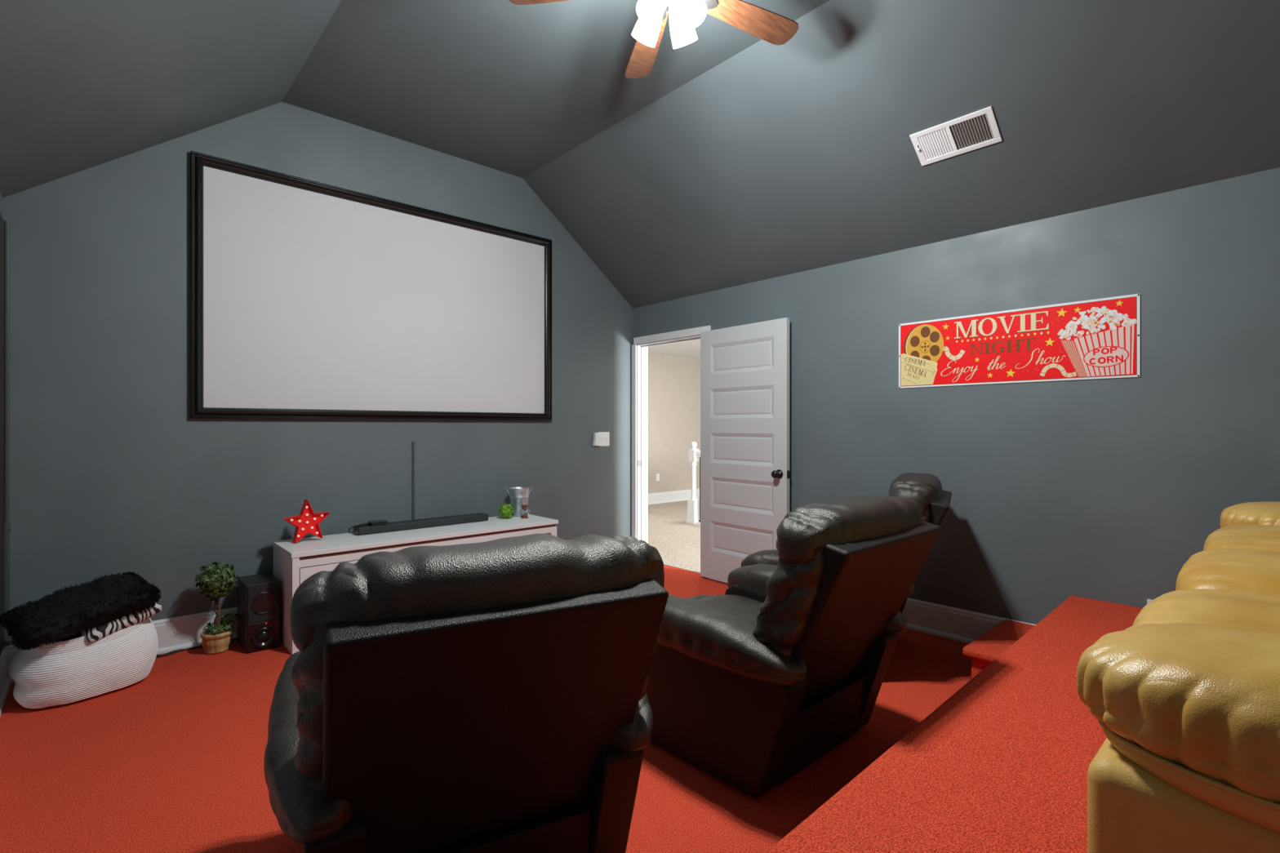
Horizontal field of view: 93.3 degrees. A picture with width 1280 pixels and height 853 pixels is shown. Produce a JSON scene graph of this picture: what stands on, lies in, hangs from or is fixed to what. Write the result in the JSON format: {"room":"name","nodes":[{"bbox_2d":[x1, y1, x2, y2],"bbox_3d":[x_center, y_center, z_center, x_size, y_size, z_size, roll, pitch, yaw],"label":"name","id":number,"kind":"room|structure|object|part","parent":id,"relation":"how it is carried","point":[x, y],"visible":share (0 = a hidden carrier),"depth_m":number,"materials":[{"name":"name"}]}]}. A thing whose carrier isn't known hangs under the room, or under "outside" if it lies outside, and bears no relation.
{"room":"home theater","nodes":[
{"label":"home theater","id":0,"kind":"room"},
{"bbox_2d":[0,192,2,216],"bbox_3d":[-1.441,0.070,1.015,0.120,2.583,5.390,0,0,-42],"label":"wall","id":1,"kind":"structure","parent":0,"point":[1,197],"depth_m":2.92,"materials":[{"name":"paint"}]},
{"bbox_2d":[0,213,4,655],"bbox_3d":[-3.034,0.036,2.868,0.008,2.072,0.214,0,0,-42],"label":"panel","id":2,"kind":"object","parent":1,"relation":"attached to","point":[2,221],"visible":1,"depth_m":2.87,"materials":[{"name":"black"}]},
{"bbox_2d":[0,648,10,716],"bbox_3d":[-1.927,1.170,1.662,0.030,0.184,3.500,0,0,-42],"label":"baseboard","id":3,"kind":"structure","parent":1,"relation":"attached to","point":[5,683],"depth_m":2.83,"materials":[{"name":"white paint"}]},
{"bbox_2d":[200,628,234,654],"bbox_3d":[-2.376,1.204,3.394,0.159,0.113,0.157,0,0,-42],"label":"pot","id":4,"kind":"object","parent":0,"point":[217,642],"depth_m":3.34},
{"bbox_2d":[2,102,632,645],"bbox_3d":[-1.637,-0.333,4.394,4.129,3.390,0.120,0,0,-42],"label":"wall","id":5,"kind":"structure","parent":0,"point":[112,472],"depth_m":3.51,"materials":[{"name":"paint"}]},
{"bbox_2d":[4,220,10,645],"bbox_3d":[-3.106,0.032,2.964,0.027,2.080,0.026,0,0,-42],"label":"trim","id":6,"kind":"structure","parent":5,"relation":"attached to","point":[7,525],"depth_m":2.96,"materials":[{"name":"grey paint"}]},
{"bbox_2d":[3,606,237,684],"bbox_3d":[-1.587,1.170,4.338,4.129,0.184,0.030,0,0,-42],"label":"baseboard","id":7,"kind":"structure","parent":5,"relation":"attached to","point":[184,632],"depth_m":3.42,"materials":[{"name":"white paint"}]},
{"bbox_2d":[190,151,551,421],"bbox_3d":[-1.655,-0.809,4.269,2.453,1.523,0.043,0,0,-42],"label":"projection screen","id":8,"kind":"object","parent":5,"relation":"attached to","point":[309,299],"visible":1,"depth_m":4.04,"materials":[{"name":"fabric"}]},
{"bbox_2d":[412,441,414,519],"bbox_3d":[-1.619,0.400,4.320,0.016,0.584,0.014,0,0,-42],"label":"cable cover","id":9,"kind":"object","parent":5,"relation":"attached to","point":[413,442],"visible":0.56,"depth_m":4.31,"materials":[{"name":"grey paint"}]},
{"bbox_2d":[592,431,609,446],"bbox_3d":[-0.344,0.115,5.466,0.191,0.129,0.030,0,0,-42],"label":"light switch","id":10,"kind":"object","parent":5,"relation":"attached to","point":[600,438],"visible":1,"depth_m":5.47,"materials":[{"name":"white plastic"}]},
{"bbox_2d":[598,431,609,446],"bbox_3d":[-0.329,0.115,5.495,0.129,0.129,0.006,0,0,-42],"label":"switch plate","id":11,"kind":"object","parent":10,"relation":"attached to","point":[603,437],"depth_m":5.49,"materials":[{"name":"white plastic"}]},
{"bbox_2d":[0,498,971,852],"bbox_3d":[1.104,1.310,5.152,9.449,0.104,8.100,0,0,-42],"label":"floor","id":12,"kind":"structure","parent":0,"point":[171,760],"depth_m":2.24,"materials":[{"name":"red carpet"}]},
{"bbox_2d":[8,617,158,708],"bbox_3d":[-2.636,1.063,2.888,0.358,0.378,0.530,0,0,34],"label":"pouf","id":13,"kind":"object","parent":12,"relation":"on","point":[73,669],"visible":0.7,"depth_m":2.75,"materials":[{"name":"white fabric"}]},
{"bbox_2d":[0,571,161,650],"bbox_3d":[-2.640,0.852,2.866,0.430,0.239,0.535,0,0,35],"label":"shaggy pillow","id":14,"kind":"object","parent":13,"relation":"on","point":[66,612],"visible":1,"depth_m":2.76,"materials":[{"name":"black fur"}]},
{"bbox_2d":[77,602,161,642],"bbox_3d":[-2.561,0.909,2.937,0.251,0.176,0.314,0,0,28],"label":"zebra pillow","id":15,"kind":"object","parent":13,"relation":"in","point":[94,634],"visible":0.41,"depth_m":2.86,"materials":[{"name":"multicoloured fabric"}]},
{"bbox_2d":[155,638,237,657],"bbox_3d":[-2.481,1.254,3.454,0.601,0.011,0.049,0,0,-42],"label":"cable","id":16,"kind":"object","parent":12,"relation":"on","point":[180,650],"visible":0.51,"depth_m":3.37,"materials":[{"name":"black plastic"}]},
{"bbox_2d":[194,561,239,654],"bbox_3d":[-2.372,1.009,3.397,0.218,0.502,0.201,0,0,-42],"label":"potted topiary","id":17,"kind":"object","parent":12,"relation":"on","point":[216,639],"visible":1,"depth_m":3.36,"materials":[{"name":"green plant"}]},
{"bbox_3d":[-2.376,1.062,3.394,0.031,0.224,0.031,0,0,-42],"label":"stem","id":18,"kind":"part","parent":17,"relation":"part of","materials":[{"name":"brown wood"}]},
{"bbox_2d":[237,573,279,653],"bbox_3d":[-2.211,1.073,3.502,0.165,0.373,0.301,0,0,-42],"label":"speaker","id":19,"kind":"object","parent":12,"relation":"on","point":[258,595],"visible":1,"depth_m":3.41,"materials":[{"name":"black"}]},
{"bbox_2d":[248,583,279,624],"bbox_3d":[-2.118,0.997,3.400,0.152,0.200,0.008,0,0,-42],"label":"grille","id":20,"kind":"object","parent":19,"relation":"attached to","point":[263,598],"depth_m":3.40,"materials":[{"name":"black fabric"}]},
{"bbox_2d":[272,514,558,654],"bbox_3d":[-1.422,0.981,4.096,1.770,0.562,0.492,0,0,-42],"label":"tv console","id":21,"kind":"object","parent":12,"relation":"on","point":[293,563],"visible":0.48,"depth_m":3.70,"materials":[{"name":"white laminate"}]},
{"bbox_3d":[-2.066,0.995,3.522,0.035,0.535,0.477,0,0,-42],"label":"panel","id":22,"kind":"part","parent":21,"relation":"part of","materials":[{"name":"white laminate"}]},
{"bbox_2d":[282,499,329,543],"bbox_3d":[-2.024,0.571,3.671,0.040,0.254,0.264,0,0,38],"label":"star","id":23,"kind":"object","parent":21,"relation":"on","point":[308,521],"visible":1,"depth_m":3.67,"materials":[{"name":"red plastic"}]},
{"bbox_3d":[-1.700,0.878,3.545,0.529,0.173,0.018,0,0,-42],"label":"drawer","id":24,"kind":"part","parent":21,"relation":"part of","materials":[{"name":"white laminate"}]},
{"bbox_2d":[348,523,369,533],"bbox_3d":[-1.836,0.663,3.952,0.150,0.076,0.077,0,0,37],"label":"power cable","id":25,"kind":"object","parent":21,"relation":"on","point":[362,524],"visible":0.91,"depth_m":3.92,"materials":[{"name":"black plastic"}]},
{"bbox_2d":[353,512,488,535],"bbox_3d":[-1.497,0.674,4.208,0.916,0.052,0.100,0,0,-42],"label":"soundbar","id":26,"kind":"object","parent":21,"relation":"on","point":[464,518],"visible":1,"depth_m":4.15,"materials":[{"name":"black plastic"}]},
{"bbox_2d":[368,520,387,526],"bbox_3d":[-1.726,0.634,3.977,0.104,0.026,0.070,0,0,-42],"label":"box","id":27,"kind":"object","parent":26,"relation":"on","point":[378,522],"visible":1,"depth_m":3.96,"materials":[{"name":"black plastic"}]},
{"bbox_3d":[-1.284,0.767,3.929,1.670,0.040,0.024,0,0,-42],"label":"rail","id":28,"kind":"part","parent":21,"relation":"part of","materials":[{"name":"white laminate"}]},
{"bbox_2d":[498,503,514,519],"bbox_3d":[-1.018,0.644,4.597,0.119,0.115,0.118,0,0,-42],"label":"boxwood ball","id":29,"kind":"object","parent":21,"relation":"on","point":[506,510],"visible":1,"depth_m":4.56,"materials":[{"name":"green plant"}]},
{"bbox_2d":[506,486,532,516],"bbox_3d":[-0.945,0.587,4.731,0.161,0.222,0.161,0,0,32],"label":"metal bucket","id":30,"kind":"object","parent":21,"relation":"on","point":[519,495],"visible":0.92,"depth_m":4.67,"materials":[{"name":"metal"}]},
{"bbox_2d":[520,504,529,518],"bbox_3d":[-0.880,0.649,4.615,0.075,0.101,0.056,0,0,-42],"label":"hourglass","id":31,"kind":"object","parent":21,"relation":"on","point":[524,507],"visible":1,"depth_m":4.60,"materials":[{"name":"brown wood"}]},
{"bbox_3d":[-0.880,0.649,4.615,0.047,0.085,0.047,0,0,-42],"label":"glass bulb","id":32,"kind":"part","parent":31,"relation":"part of","materials":[{"name":"white"}]},
{"bbox_3d":[-0.798,1.004,4.673,0.050,0.515,0.474,0,0,-42],"label":"panel","id":33,"kind":"part","parent":21,"relation":"part of","materials":[{"name":"white laminate"}]},
{"bbox_2d":[263,533,668,852],"bbox_3d":[-0.484,0.759,1.668,0.934,1.006,1.035,0,0,-28],"label":"recliner","id":34,"kind":"object","parent":12,"relation":"on","point":[491,696],"visible":1,"depth_m":1.28,"materials":[{"name":"black leather"}]},
{"bbox_3d":[-0.806,1.002,1.576,0.115,0.480,0.812,0,0,-28],"label":"arm","id":35,"kind":"part","parent":34,"relation":"part of","materials":[{"name":"black leather"}]},
{"bbox_3d":[-0.537,1.102,1.768,0.536,0.260,0.590,0,0,-28],"label":"frame","id":36,"kind":"part","parent":34,"relation":"part of","materials":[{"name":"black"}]},
{"bbox_3d":[-0.375,1.115,1.467,0.540,0.243,0.062,0,0,-28],"label":"panel","id":37,"kind":"part","parent":34,"relation":"part of","materials":[{"name":"black leather"}]},
{"bbox_3d":[-0.229,1.002,1.887,0.115,0.480,0.812,0,0,-28],"label":"arm","id":38,"kind":"part","parent":34,"relation":"part of","materials":[{"name":"black leather"}]},
{"bbox_2d":[685,441,700,524],"bbox_3d":[1.555,0.730,6.979,0.150,1.056,2.675,0,0,-42],"label":"stair railing","id":39,"kind":"object","parent":12,"relation":"on","point":[694,454],"visible":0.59,"depth_m":7.88,"materials":[{"name":"white wood"}]},
{"bbox_3d":[1.594,0.358,6.936,0.060,0.080,2.560,0,0,-42],"label":"handrail","id":40,"kind":"part","parent":39,"relation":"part of","materials":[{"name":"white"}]},
{"bbox_2d":[646,495,942,798],"bbox_3d":[0.531,0.759,2.417,0.934,1.006,1.035,0,0,-42],"label":"recliner","id":41,"kind":"object","parent":12,"relation":"on","point":[752,685],"visible":0.91,"depth_m":2.08,"materials":[{"name":"black leather"}]},
{"bbox_3d":[0.241,1.002,2.250,0.115,0.480,0.812,0,0,-42],"label":"arm","id":42,"kind":"part","parent":41,"relation":"part of","materials":[{"name":"black leather"}]},
{"bbox_2d":[697,595,763,624],"bbox_3d":[0.443,0.881,2.516,0.524,0.221,0.670,0,0,-42],"label":"seat cushion","id":43,"kind":"object","parent":41,"relation":"on","point":[745,606],"depth_m":2.66,"materials":[{"name":"black leather"}]},
{"bbox_3d":[0.727,1.002,2.690,0.115,0.480,0.812,0,0,-42],"label":"arm","id":44,"kind":"part","parent":41,"relation":"part of","materials":[{"name":"black leather"}]},
{"bbox_3d":[0.686,1.115,2.248,0.540,0.243,0.062,0,0,-42],"label":"panel","id":45,"kind":"part","parent":41,"relation":"part of","materials":[{"name":"black leather"}]},
{"bbox_3d":[0.457,1.102,2.501,0.536,0.260,0.590,0,0,-42],"label":"frame","id":46,"kind":"part","parent":41,"relation":"part of","materials":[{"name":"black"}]},
{"bbox_3d":[0.751,0.685,2.175,0.704,0.648,0.382,0,0,-42],"label":"panel","id":47,"kind":"part","parent":41,"relation":"part of","materials":[{"name":"black leather"}]},
{"bbox_2d":[741,472,951,613],"bbox_3d":[1.168,0.759,3.404,1.035,1.006,0.934,0,0,28],"label":"recliner","id":48,"kind":"object","parent":12,"relation":"on","point":[926,489],"visible":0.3,"depth_m":2.97,"materials":[{"name":"black leather"}]},
{"bbox_3d":[0.951,1.002,3.150,0.812,0.480,0.115,0,0,28],"label":"arm","id":49,"kind":"part","parent":48,"relation":"part of","materials":[{"name":"black leather"}]},
{"bbox_3d":[1.457,0.685,3.250,0.382,0.648,0.704,0,0,28],"label":"panel","id":50,"kind":"part","parent":48,"relation":"part of","materials":[{"name":"black leather"}]},
{"bbox_2d":[765,595,1142,852],"bbox_3d":[1.294,1.072,1.161,4.127,0.380,1.688,0,0,-42],"label":"platform","id":51,"kind":"object","parent":12,"relation":"on","point":[1002,765],"visible":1,"depth_m":1.56,"materials":[{"name":"red carpet"}]},
{"bbox_2d":[1076,501,1279,852],"bbox_3d":[1.829,0.368,1.355,2.589,1.028,0.919,0,0,-42],"label":"sofa","id":52,"kind":"object","parent":51,"relation":"on","point":[1185,699],"visible":1,"depth_m":0.79,"materials":[{"name":"beige leather"}]},
{"bbox_3d":[1.003,0.654,0.620,0.297,0.395,0.842,0,0,-42],"label":"arm","id":53,"kind":"part","parent":52,"relation":"part of","materials":[{"name":"beige leather"}]},
{"bbox_2d":[1132,589,1279,632],"bbox_3d":[1.307,0.466,1.010,0.635,0.272,0.730,0,0,-42],"label":"seat cushion","id":54,"kind":"object","parent":52,"relation":"on","point":[1218,607],"depth_m":1.14,"materials":[{"name":"beige leather"}]},
{"bbox_2d":[1175,548,1279,595],"bbox_3d":[1.771,0.466,1.431,0.635,0.272,0.730,0,0,-42],"label":"seat cushion","id":55,"kind":"object","parent":52,"relation":"on","point":[1253,571],"depth_m":1.51,"materials":[{"name":"beige leather"}]},
{"bbox_2d":[1203,524,1279,551],"bbox_3d":[2.235,0.465,1.851,0.635,0.273,0.730,0,0,-42],"label":"seat cushion","id":56,"kind":"object","parent":52,"relation":"on","point":[1256,537],"depth_m":1.95,"materials":[{"name":"beige leather"}]},
{"bbox_2d":[962,619,1035,679],"bbox_3d":[1.903,1.166,3.037,0.644,0.192,0.316,0,0,-42],"label":"carpeted step","id":57,"kind":"structure","parent":12,"relation":"on","point":[983,651],"depth_m":2.98,"materials":[{"name":"red carpet"}]},
{"bbox_2d":[0,0,1279,308],"bbox_3d":[0.133,-1.625,2.442,4.369,1.007,5.390,0,0,-42],"label":"ceiling","id":58,"kind":"structure","parent":0,"point":[740,157],"depth_m":3.11,"materials":[{"name":"paint"}]},
{"bbox_2d":[509,0,798,78],"bbox_3d":[0.151,-1.806,2.425,1.290,0.445,1.267,0,0,-42],"label":"ceiling fan","id":59,"kind":"object","parent":58,"relation":"hanging from","point":[771,27],"visible":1,"depth_m":2.58,"materials":[{"name":"brown wood"}]},
{"bbox_3d":[-0.305,-1.791,2.490,0.504,0.033,0.136,0,0,7],"label":"blade","id":60,"kind":"part","parent":59,"relation":"part of","materials":[{"name":"brown wood"}]},
{"bbox_3d":[0.030,-1.791,2.856,0.136,0.033,0.504,0,0,-11],"label":"blade","id":61,"kind":"part","parent":59,"relation":"part of","materials":[{"name":"brown wood"}]},
{"bbox_3d":[0.031,-1.670,2.501,0.108,0.174,0.146,0,0,-42],"label":"lamp shade","id":62,"kind":"part","parent":59,"relation":"part of","materials":[{"name":"white glass"}]},
{"bbox_3d":[0.055,-1.670,2.360,0.146,0.174,0.108,0,0,-42],"label":"lamp shade","id":63,"kind":"part","parent":59,"relation":"part of","materials":[{"name":"white glass"}]},
{"bbox_3d":[0.129,-1.671,2.456,0.002,0.105,0.002,0,0,-42],"label":"pull chain","id":64,"kind":"part","parent":59,"relation":"part of","materials":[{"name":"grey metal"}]},
{"bbox_3d":[0.172,-1.670,2.525,0.146,0.174,0.108,0,0,-42],"label":"lamp shade","id":65,"kind":"part","parent":59,"relation":"part of","materials":[{"name":"white glass"}]},
{"bbox_3d":[0.196,-1.670,2.384,0.108,0.174,0.146,0,0,-42],"label":"lamp shade","id":66,"kind":"part","parent":59,"relation":"part of","materials":[{"name":"white glass"}]},
{"bbox_3d":[0.481,-1.791,2.650,0.504,0.033,0.136,0,0,-29],"label":"blade","id":67,"kind":"part","parent":59,"relation":"part of","materials":[{"name":"brown wood"}]},
{"bbox_2d":[909,106,1002,165],"bbox_3d":[1.627,-1.493,3.124,0.160,0.123,0.396,0,0,-42],"label":"ceiling vent","id":68,"kind":"object","parent":58,"relation":"in","point":[978,129],"visible":1,"depth_m":3.11,"materials":[{"name":"white metal"}]},
{"bbox_2d":[648,353,700,493],"bbox_3d":[-0.076,0.092,9.616,5.200,2.540,0.100,0,0,-42],"label":"wall","id":69,"kind":"structure","parent":0,"point":[673,382],"depth_m":10.09,"materials":[{"name":"beige paint"}]},
{"bbox_2d":[656,473,659,480],"bbox_3d":[0.294,0.832,9.878,0.076,0.120,0.009,0,0,-42],"label":"wall outlet","id":70,"kind":"object","parent":69,"relation":"attached to","point":[657,474],"visible":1,"depth_m":9.87,"materials":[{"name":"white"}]},
{"bbox_2d":[648,488,699,504],"bbox_3d":[0.019,1.171,9.615,5.060,0.175,0.030,0,0,-42],"label":"baseboard","id":71,"kind":"structure","parent":69,"relation":"attached to","point":[684,495],"depth_m":10.06,"materials":[{"name":"white paint"}]},
{"bbox_2d":[648,339,700,359],"bbox_3d":[2.296,-1.228,7.090,5.079,0.100,6.830,0,0,-42],"label":"ceiling","id":72,"kind":"structure","parent":0,"point":[691,348],"depth_m":9.27,"materials":[{"name":"white paint"}]},
{"bbox_2d":[632,167,1279,624],"bbox_3d":[1.706,0.081,3.869,0.120,2.563,5.390,0,0,-42],"label":"wall","id":73,"kind":"structure","parent":0,"point":[1096,489],"depth_m":3.21,"materials":[{"name":"paint"}]},
{"bbox_2d":[637,460,640,466],"bbox_3d":[-0.005,0.347,5.694,0.040,0.060,0.003,0,0,-42],"label":"trim","id":74,"kind":"structure","parent":73,"relation":"attached to","point":[638,461],"depth_m":5.69,"materials":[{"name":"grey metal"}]},
{"bbox_2d":[631,325,711,578],"bbox_3d":[0.303,0.212,5.411,0.148,2.100,0.979,0,0,-42],"label":"trim","id":75,"kind":"structure","parent":73,"relation":"attached to","point":[641,344],"depth_m":5.70,"materials":[{"name":"white paint"}]},
{"bbox_2d":[700,317,790,582],"bbox_3d":[0.778,0.230,4.701,0.138,2.035,0.900,0,0,-39],"label":"door","id":76,"kind":"structure","parent":73,"relation":"in","point":[744,369],"depth_m":4.70,"materials":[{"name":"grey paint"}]},
{"bbox_3d":[0.991,0.347,4.391,0.076,0.066,0.066,0,0,-39],"label":"knob","id":77,"kind":"part","parent":76,"relation":"part of","materials":[{"name":"black plastic"}]},
{"bbox_3d":[1.076,0.347,4.370,0.027,0.056,0.011,0,0,-39],"label":"latch plate","id":78,"kind":"part","parent":76,"relation":"part of","materials":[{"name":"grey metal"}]},
{"bbox_2d":[709,578,1035,643],"bbox_3d":[1.414,1.170,4.080,0.030,0.184,2.475,0,0,-42],"label":"baseboard","id":79,"kind":"structure","parent":73,"relation":"attached to","point":[962,625],"depth_m":3.61,"materials":[{"name":"white paint"}]},
{"bbox_2d":[898,293,1140,388],"bbox_3d":[2.046,-0.447,3.398,0.010,0.408,1.194,0,0,-42],"label":"sign","id":80,"kind":"object","parent":73,"relation":"attached to","point":[1096,338],"visible":1,"depth_m":3.31,"materials":[{"name":"red"}]}
]}

